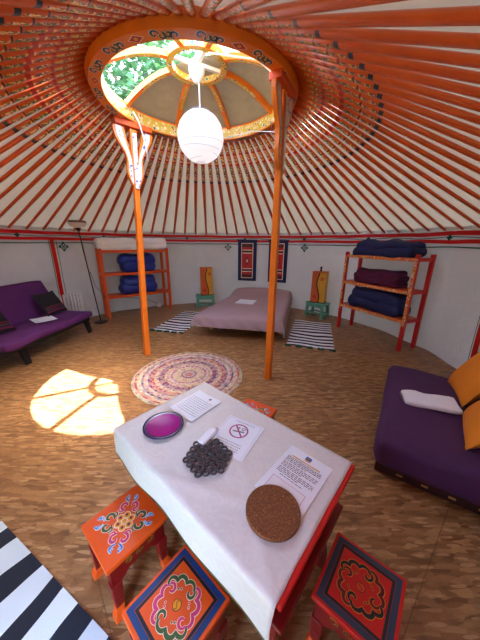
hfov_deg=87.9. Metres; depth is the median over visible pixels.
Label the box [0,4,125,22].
pole
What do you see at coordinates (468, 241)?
trim
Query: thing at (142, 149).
painting
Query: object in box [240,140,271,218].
pole
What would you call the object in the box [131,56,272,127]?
felt cover
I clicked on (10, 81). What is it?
pole
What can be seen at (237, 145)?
pole
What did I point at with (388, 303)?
duvet
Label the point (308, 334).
rug
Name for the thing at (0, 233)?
trim
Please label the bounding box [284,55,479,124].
pole
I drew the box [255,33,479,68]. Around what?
pole
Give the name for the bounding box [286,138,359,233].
pole
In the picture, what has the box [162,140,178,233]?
pole
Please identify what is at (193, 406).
leaflet
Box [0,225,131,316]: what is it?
wall
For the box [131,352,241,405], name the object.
braided rug
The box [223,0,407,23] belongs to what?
pole
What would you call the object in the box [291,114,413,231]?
pole
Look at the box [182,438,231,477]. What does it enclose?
trivet
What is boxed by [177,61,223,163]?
paper lantern
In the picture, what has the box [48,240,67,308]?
trim
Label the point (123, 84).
tree
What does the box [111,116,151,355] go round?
support post
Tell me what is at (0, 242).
trim
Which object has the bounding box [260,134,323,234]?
pole
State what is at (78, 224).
floor lamp
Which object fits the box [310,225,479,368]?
wall
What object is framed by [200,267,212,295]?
table lamp
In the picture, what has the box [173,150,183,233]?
pole
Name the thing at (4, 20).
pole
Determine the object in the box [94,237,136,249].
duvet
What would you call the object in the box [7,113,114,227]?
pole
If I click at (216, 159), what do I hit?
pole
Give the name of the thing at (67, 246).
trim
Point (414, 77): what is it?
pole
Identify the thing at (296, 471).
information sheet
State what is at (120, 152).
pole
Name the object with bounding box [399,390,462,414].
folded towel
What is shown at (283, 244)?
wall hanging
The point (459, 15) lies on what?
pole
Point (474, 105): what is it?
pole
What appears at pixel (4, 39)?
pole
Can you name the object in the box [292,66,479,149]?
pole
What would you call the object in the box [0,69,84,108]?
pole
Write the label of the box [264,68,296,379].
support post
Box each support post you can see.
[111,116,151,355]
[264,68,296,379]
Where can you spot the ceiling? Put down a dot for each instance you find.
(10, 215)
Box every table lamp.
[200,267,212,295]
[309,267,328,303]
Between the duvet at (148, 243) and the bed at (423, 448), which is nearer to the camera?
the bed at (423, 448)
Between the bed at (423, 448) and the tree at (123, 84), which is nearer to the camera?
the bed at (423, 448)
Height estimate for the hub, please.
0.062 m
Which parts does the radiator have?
control panel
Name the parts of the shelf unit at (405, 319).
post, post, rail, rail, rail, post, rail, rail, post, rail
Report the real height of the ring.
0.398 m
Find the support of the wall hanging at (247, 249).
hanging from the wall at (186, 259)
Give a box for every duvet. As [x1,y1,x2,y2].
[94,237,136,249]
[135,237,166,249]
[348,286,410,316]
[353,239,427,257]
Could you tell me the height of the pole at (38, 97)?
1.320 m
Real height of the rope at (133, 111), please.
0.494 m
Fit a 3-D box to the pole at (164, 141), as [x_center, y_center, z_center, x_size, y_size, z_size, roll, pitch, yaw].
[-1.643,-2.311,4.560,0.062,1.320,2.284,-11,20,-32]
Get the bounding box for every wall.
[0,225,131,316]
[122,231,316,309]
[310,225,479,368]
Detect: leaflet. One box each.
[29,315,56,322]
[170,390,221,421]
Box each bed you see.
[190,287,292,337]
[373,365,479,514]
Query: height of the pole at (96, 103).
1.320 m
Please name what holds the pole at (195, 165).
attached to the ceiling
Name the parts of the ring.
painted panel, painted panel, painted panel, painted panel, painted panel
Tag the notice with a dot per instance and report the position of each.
(239, 435)
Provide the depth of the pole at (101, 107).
2.97 m
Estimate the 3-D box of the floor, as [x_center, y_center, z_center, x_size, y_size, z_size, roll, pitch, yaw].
[-0.474,0.541,3.565,6.760,0.050,6.760,1,17,0]
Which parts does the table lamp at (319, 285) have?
orange panel, yellow panel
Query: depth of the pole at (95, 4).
1.32 m
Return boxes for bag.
[117,253,154,271]
[119,274,156,294]
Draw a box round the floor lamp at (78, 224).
[67,220,107,323]
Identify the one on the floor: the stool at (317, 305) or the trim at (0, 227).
the stool at (317, 305)
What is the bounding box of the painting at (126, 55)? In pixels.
[125,54,160,57]
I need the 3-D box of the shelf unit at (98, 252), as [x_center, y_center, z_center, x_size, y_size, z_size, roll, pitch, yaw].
[-2.312,-0.869,5.579,1.405,1.420,0.386,-12,21,-36]
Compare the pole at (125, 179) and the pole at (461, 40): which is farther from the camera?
the pole at (125, 179)
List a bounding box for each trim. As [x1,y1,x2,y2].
[0,227,479,235]
[0,229,479,237]
[0,233,479,239]
[0,236,479,243]
[0,242,479,248]
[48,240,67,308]
[58,242,68,250]
[468,316,479,358]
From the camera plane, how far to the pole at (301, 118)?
3.15 m
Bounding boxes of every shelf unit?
[95,248,171,318]
[336,252,436,351]
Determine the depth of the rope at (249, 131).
3.20 m
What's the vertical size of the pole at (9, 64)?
1.320 m
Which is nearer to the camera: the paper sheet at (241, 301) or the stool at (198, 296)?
the paper sheet at (241, 301)
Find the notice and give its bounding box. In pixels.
[206,415,263,461]
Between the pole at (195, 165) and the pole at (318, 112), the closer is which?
the pole at (318, 112)
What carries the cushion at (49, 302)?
on the sofa
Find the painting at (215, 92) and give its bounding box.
[211,88,223,111]
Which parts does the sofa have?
backrest, leg, frame, seat, leg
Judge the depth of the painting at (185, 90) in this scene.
3.05 m
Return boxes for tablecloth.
[113,382,351,639]
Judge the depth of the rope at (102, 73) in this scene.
2.55 m
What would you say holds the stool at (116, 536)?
on the floor
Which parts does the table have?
leg, moulding, leg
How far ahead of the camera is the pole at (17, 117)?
2.34 m
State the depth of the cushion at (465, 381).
2.03 m
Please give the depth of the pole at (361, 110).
2.16 m
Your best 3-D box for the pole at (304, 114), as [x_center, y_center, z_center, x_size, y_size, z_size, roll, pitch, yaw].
[1.687,-1.825,3.091,2.284,1.320,0.062,-1,17,-6]
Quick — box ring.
[84,4,298,142]
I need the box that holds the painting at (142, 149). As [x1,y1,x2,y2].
[138,133,149,184]
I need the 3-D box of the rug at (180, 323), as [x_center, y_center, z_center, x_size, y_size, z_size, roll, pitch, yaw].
[-1.171,0.011,5.136,0.674,0.028,1.422,4,18,12]
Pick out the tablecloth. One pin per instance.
(208, 513)
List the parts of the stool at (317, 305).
leg, leg, leg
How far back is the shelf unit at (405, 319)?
3.75 m
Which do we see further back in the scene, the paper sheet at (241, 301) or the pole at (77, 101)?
the paper sheet at (241, 301)
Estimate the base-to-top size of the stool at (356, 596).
0.339 m
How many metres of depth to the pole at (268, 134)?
4.10 m
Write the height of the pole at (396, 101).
1.320 m
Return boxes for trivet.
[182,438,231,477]
[246,484,300,542]
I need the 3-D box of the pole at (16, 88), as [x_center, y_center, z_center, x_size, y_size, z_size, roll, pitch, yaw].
[-2.334,-1.478,1.844,2.284,1.320,0.062,-9,20,-28]
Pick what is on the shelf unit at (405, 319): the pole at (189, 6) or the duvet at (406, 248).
the duvet at (406, 248)
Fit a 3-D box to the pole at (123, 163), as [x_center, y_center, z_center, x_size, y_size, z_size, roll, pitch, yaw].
[-2.139,-2.181,4.123,2.284,1.320,0.062,14,22,36]
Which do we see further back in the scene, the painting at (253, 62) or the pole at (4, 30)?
the painting at (253, 62)
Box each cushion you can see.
[0,311,15,332]
[31,290,67,315]
[447,352,479,406]
[462,400,479,450]
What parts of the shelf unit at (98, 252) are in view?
post, post, rail, rail, rail, post, post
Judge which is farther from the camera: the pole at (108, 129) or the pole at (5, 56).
the pole at (108, 129)
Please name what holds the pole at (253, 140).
attached to the ceiling
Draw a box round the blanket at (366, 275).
[353,267,408,287]
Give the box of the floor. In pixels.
[0,303,479,639]
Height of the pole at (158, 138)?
1.320 m
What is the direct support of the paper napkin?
on the tablecloth
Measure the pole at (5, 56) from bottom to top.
1.320 m
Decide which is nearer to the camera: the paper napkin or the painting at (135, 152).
the paper napkin
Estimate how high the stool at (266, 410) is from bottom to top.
0.337 m
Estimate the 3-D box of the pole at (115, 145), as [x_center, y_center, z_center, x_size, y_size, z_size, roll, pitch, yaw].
[-2.328,-2.100,3.855,2.284,1.320,0.062,10,20,28]
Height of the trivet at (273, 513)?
0.016 m
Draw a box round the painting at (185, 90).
[180,87,188,109]
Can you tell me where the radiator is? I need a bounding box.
[59,293,83,323]
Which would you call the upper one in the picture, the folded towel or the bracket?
the bracket
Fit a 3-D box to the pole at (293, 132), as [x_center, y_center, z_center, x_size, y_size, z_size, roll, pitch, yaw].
[1.506,-2.018,3.710,2.284,1.320,0.062,-7,19,-24]
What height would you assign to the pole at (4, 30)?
1.320 m
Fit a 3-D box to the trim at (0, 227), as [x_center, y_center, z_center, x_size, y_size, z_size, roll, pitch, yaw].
[-0.458,-1.149,3.073,6.592,0.023,6.531,1,17,0]
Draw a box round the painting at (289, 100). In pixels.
[287,98,291,127]
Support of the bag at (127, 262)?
on the shelf unit at (98, 252)
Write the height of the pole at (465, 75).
1.320 m
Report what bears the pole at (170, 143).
attached to the ceiling
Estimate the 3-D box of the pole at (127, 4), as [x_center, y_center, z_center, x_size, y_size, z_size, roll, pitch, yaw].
[-0.711,-1.141,0.806,0.062,1.320,2.284,3,17,6]
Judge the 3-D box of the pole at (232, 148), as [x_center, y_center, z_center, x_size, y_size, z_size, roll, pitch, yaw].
[0.139,-2.377,4.829,0.062,1.320,2.284,5,18,15]
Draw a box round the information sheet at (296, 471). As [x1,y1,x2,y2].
[254,445,332,517]
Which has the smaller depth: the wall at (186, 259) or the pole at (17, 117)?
the pole at (17, 117)
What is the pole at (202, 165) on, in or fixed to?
attached to the ceiling
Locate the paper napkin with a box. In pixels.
[198,425,218,443]
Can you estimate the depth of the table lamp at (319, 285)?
5.27 m
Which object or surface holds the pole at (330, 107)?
attached to the ceiling
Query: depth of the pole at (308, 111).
2.88 m
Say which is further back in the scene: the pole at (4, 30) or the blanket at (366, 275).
the blanket at (366, 275)
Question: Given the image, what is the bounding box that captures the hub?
[167,40,226,85]
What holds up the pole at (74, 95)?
attached to the ceiling
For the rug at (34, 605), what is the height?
0.008 m
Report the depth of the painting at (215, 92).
3.09 m
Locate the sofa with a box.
[0,280,91,364]
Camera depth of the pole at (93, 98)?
2.68 m
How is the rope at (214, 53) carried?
hanging from the ring
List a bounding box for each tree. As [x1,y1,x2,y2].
[102,40,190,100]
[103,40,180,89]
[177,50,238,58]
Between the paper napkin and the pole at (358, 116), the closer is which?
the paper napkin
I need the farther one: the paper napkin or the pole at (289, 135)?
the pole at (289, 135)
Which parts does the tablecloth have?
hem trim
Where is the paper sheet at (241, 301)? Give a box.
[236,299,256,303]
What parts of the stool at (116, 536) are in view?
leg, leg, seat, leg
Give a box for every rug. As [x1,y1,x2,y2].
[0,521,111,639]
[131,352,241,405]
[149,311,198,333]
[285,320,335,351]
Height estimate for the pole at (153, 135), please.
1.320 m
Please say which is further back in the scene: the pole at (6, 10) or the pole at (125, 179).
the pole at (125, 179)
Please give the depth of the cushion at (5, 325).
3.25 m
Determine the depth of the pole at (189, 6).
1.35 m
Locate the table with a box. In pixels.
[149,464,354,639]
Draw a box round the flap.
[197,44,238,54]
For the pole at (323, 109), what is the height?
1.320 m
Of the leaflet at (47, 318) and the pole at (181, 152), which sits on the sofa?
the leaflet at (47, 318)
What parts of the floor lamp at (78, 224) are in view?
lamp shade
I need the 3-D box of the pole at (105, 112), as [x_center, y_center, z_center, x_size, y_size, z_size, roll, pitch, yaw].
[-2.563,-1.915,3.251,2.284,1.320,0.062,4,18,11]
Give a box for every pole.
[0,0,135,19]
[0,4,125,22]
[0,15,116,26]
[0,26,108,34]
[0,31,101,43]
[0,36,96,52]
[0,41,91,61]
[0,47,87,70]
[0,52,85,79]
[0,58,84,88]
[0,63,83,98]
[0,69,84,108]
[0,74,85,118]
[0,79,88,129]
[0,85,90,141]
[0,90,93,154]
[0,95,96,167]
[0,100,100,182]
[0,104,105,199]
[0,109,109,217]
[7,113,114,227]
[25,123,111,228]
[42,132,114,229]
[53,0,146,17]
[58,129,127,230]
[73,135,128,230]
[88,133,140,231]
[98,0,158,15]
[101,143,139,231]
[114,134,154,232]
[127,135,160,232]
[130,0,170,14]
[142,137,167,226]
[151,138,173,233]
[156,0,182,14]
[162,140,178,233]
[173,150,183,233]
[181,0,195,15]
[184,158,190,233]
[194,162,197,234]
[199,0,222,17]
[201,164,206,234]
[208,162,217,234]
[211,0,274,20]
[214,157,227,234]
[220,149,237,234]
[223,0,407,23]
[223,143,248,234]
[229,142,258,234]
[234,141,268,234]
[235,5,479,27]
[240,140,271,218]
[245,28,479,49]
[245,139,290,234]
[251,138,300,234]
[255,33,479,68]
[256,136,311,234]
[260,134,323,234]
[264,38,479,84]
[265,132,334,234]
[271,129,346,233]
[272,44,479,98]
[278,49,479,111]
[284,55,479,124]
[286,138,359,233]
[287,130,371,233]
[288,60,479,136]
[288,125,385,232]
[289,120,399,232]
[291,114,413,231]
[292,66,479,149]
[292,109,429,231]
[294,105,445,230]
[295,71,479,161]
[295,101,463,229]
[297,77,479,174]
[297,96,479,227]
[298,82,479,186]
[298,92,479,213]
[299,87,479,200]
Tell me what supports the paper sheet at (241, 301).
on the bed at (227, 314)
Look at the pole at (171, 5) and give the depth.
1.40 m
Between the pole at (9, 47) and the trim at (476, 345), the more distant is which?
the trim at (476, 345)
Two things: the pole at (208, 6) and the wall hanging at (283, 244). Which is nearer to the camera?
the pole at (208, 6)
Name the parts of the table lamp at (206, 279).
orange panel, yellow panel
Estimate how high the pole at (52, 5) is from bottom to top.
1.320 m
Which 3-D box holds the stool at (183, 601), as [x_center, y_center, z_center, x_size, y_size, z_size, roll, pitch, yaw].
[-0.224,1.161,0.925,0.270,0.339,0.282,15,22,39]
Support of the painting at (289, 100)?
attached to the support post at (283, 91)
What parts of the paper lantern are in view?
lamp shade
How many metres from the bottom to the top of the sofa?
0.920 m
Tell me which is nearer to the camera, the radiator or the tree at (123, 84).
the radiator
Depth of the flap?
2.44 m
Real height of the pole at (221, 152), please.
1.320 m
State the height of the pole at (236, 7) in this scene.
1.320 m
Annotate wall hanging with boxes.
[238,240,257,280]
[268,240,289,282]
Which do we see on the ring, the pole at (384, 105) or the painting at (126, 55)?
the painting at (126, 55)
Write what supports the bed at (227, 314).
on the floor
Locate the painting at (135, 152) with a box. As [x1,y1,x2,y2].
[132,133,139,188]
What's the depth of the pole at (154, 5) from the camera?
1.42 m
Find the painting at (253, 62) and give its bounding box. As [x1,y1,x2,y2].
[231,59,262,66]
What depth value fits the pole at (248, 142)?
4.13 m
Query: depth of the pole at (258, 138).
4.27 m
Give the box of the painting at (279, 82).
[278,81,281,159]
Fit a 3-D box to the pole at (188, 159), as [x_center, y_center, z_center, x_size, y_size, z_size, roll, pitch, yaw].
[-1.031,-2.389,4.829,0.062,1.320,2.284,-4,18,-15]
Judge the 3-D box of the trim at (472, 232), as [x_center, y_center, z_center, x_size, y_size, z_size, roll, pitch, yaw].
[-0.459,-1.104,3.064,6.606,0.068,6.589,1,17,0]
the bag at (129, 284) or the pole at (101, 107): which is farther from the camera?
the bag at (129, 284)
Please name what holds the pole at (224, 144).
attached to the ceiling
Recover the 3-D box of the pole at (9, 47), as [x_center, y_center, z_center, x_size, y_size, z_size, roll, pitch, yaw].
[-1.790,-1.284,1.234,0.062,1.320,2.284,14,22,36]
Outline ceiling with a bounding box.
[0,0,479,232]
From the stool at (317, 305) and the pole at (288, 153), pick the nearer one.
the pole at (288, 153)
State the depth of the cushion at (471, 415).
1.59 m
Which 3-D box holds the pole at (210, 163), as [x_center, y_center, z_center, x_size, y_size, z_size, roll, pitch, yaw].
[-0.530,-2.407,4.905,0.062,1.320,2.284,0,17,-2]
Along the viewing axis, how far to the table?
0.88 m
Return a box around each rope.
[102,73,128,108]
[133,111,147,160]
[208,52,270,71]
[226,131,274,137]
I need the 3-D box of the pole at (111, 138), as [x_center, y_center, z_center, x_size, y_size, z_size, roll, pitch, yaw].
[-2.405,-2.056,3.710,2.284,1.320,0.062,8,19,24]
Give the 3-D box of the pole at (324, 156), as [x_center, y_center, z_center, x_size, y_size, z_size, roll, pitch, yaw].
[1.570,-1.971,3.562,2.284,1.320,0.062,-6,18,-19]
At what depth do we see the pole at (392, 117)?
2.03 m
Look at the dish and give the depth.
1.34 m
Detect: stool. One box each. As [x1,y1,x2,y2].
[81,485,170,624]
[121,544,229,639]
[196,293,213,308]
[244,398,276,418]
[304,300,329,319]
[305,532,406,639]
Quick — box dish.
[142,411,183,439]
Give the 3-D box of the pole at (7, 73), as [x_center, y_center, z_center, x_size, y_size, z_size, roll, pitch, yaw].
[-2.147,-1.393,1.576,2.284,1.320,0.062,-13,22,-36]

